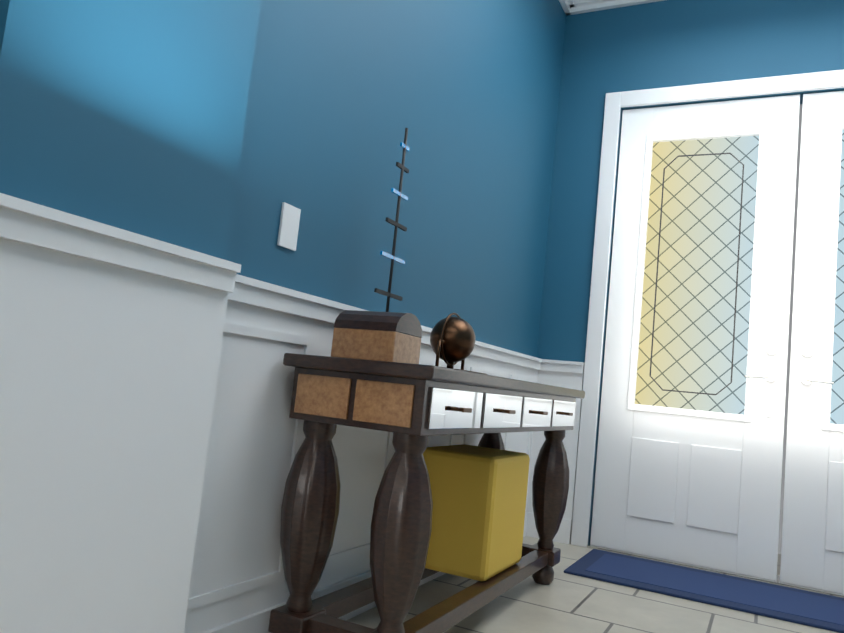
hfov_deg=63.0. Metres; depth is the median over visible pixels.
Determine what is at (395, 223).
sculpture
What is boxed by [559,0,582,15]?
crown molding
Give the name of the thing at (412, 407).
console
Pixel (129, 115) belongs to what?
wall
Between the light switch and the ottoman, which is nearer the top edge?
the light switch
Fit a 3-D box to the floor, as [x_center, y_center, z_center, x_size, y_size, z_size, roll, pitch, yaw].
[-1.454,0.446,-2.377,12.600,0.100,15.000,3,-6,27]
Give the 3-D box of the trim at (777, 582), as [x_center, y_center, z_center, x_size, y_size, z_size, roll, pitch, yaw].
[1.760,1.305,3.408,1.850,0.012,0.185,3,-6,27]
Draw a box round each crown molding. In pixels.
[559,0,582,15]
[580,0,663,12]
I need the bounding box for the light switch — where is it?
[277,202,300,250]
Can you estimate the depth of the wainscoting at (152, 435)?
1.27 m
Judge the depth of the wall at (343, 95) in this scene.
2.54 m
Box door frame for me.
[571,69,843,546]
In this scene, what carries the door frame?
attached to the wall at (663, 44)
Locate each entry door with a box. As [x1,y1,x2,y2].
[590,94,799,580]
[780,91,843,593]
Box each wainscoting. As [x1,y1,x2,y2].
[0,194,251,632]
[208,278,547,632]
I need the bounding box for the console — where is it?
[268,353,584,632]
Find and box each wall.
[0,0,260,259]
[227,0,565,356]
[537,0,843,543]
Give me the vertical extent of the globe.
0.207 m
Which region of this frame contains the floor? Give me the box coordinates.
[346,536,837,632]
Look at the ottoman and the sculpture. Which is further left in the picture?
the sculpture
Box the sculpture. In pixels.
[374,128,409,311]
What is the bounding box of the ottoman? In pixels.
[423,444,529,581]
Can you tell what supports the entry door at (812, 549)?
in the wall at (663, 44)
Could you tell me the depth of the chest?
1.90 m
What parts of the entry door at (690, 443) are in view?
glass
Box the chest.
[331,310,421,363]
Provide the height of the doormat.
0.014 m
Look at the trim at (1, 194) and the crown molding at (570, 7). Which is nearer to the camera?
the trim at (1, 194)
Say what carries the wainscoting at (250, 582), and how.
attached to the wall
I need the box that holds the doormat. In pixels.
[564,549,843,632]
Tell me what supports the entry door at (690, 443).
in the wall at (663, 44)
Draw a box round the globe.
[430,313,486,374]
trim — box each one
[0,193,3,216]
[587,544,843,597]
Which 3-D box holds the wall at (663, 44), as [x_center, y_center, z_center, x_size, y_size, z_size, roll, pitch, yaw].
[1.930,-0.296,3.582,2.880,3.250,0.160,3,-6,27]
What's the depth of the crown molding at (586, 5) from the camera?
4.11 m

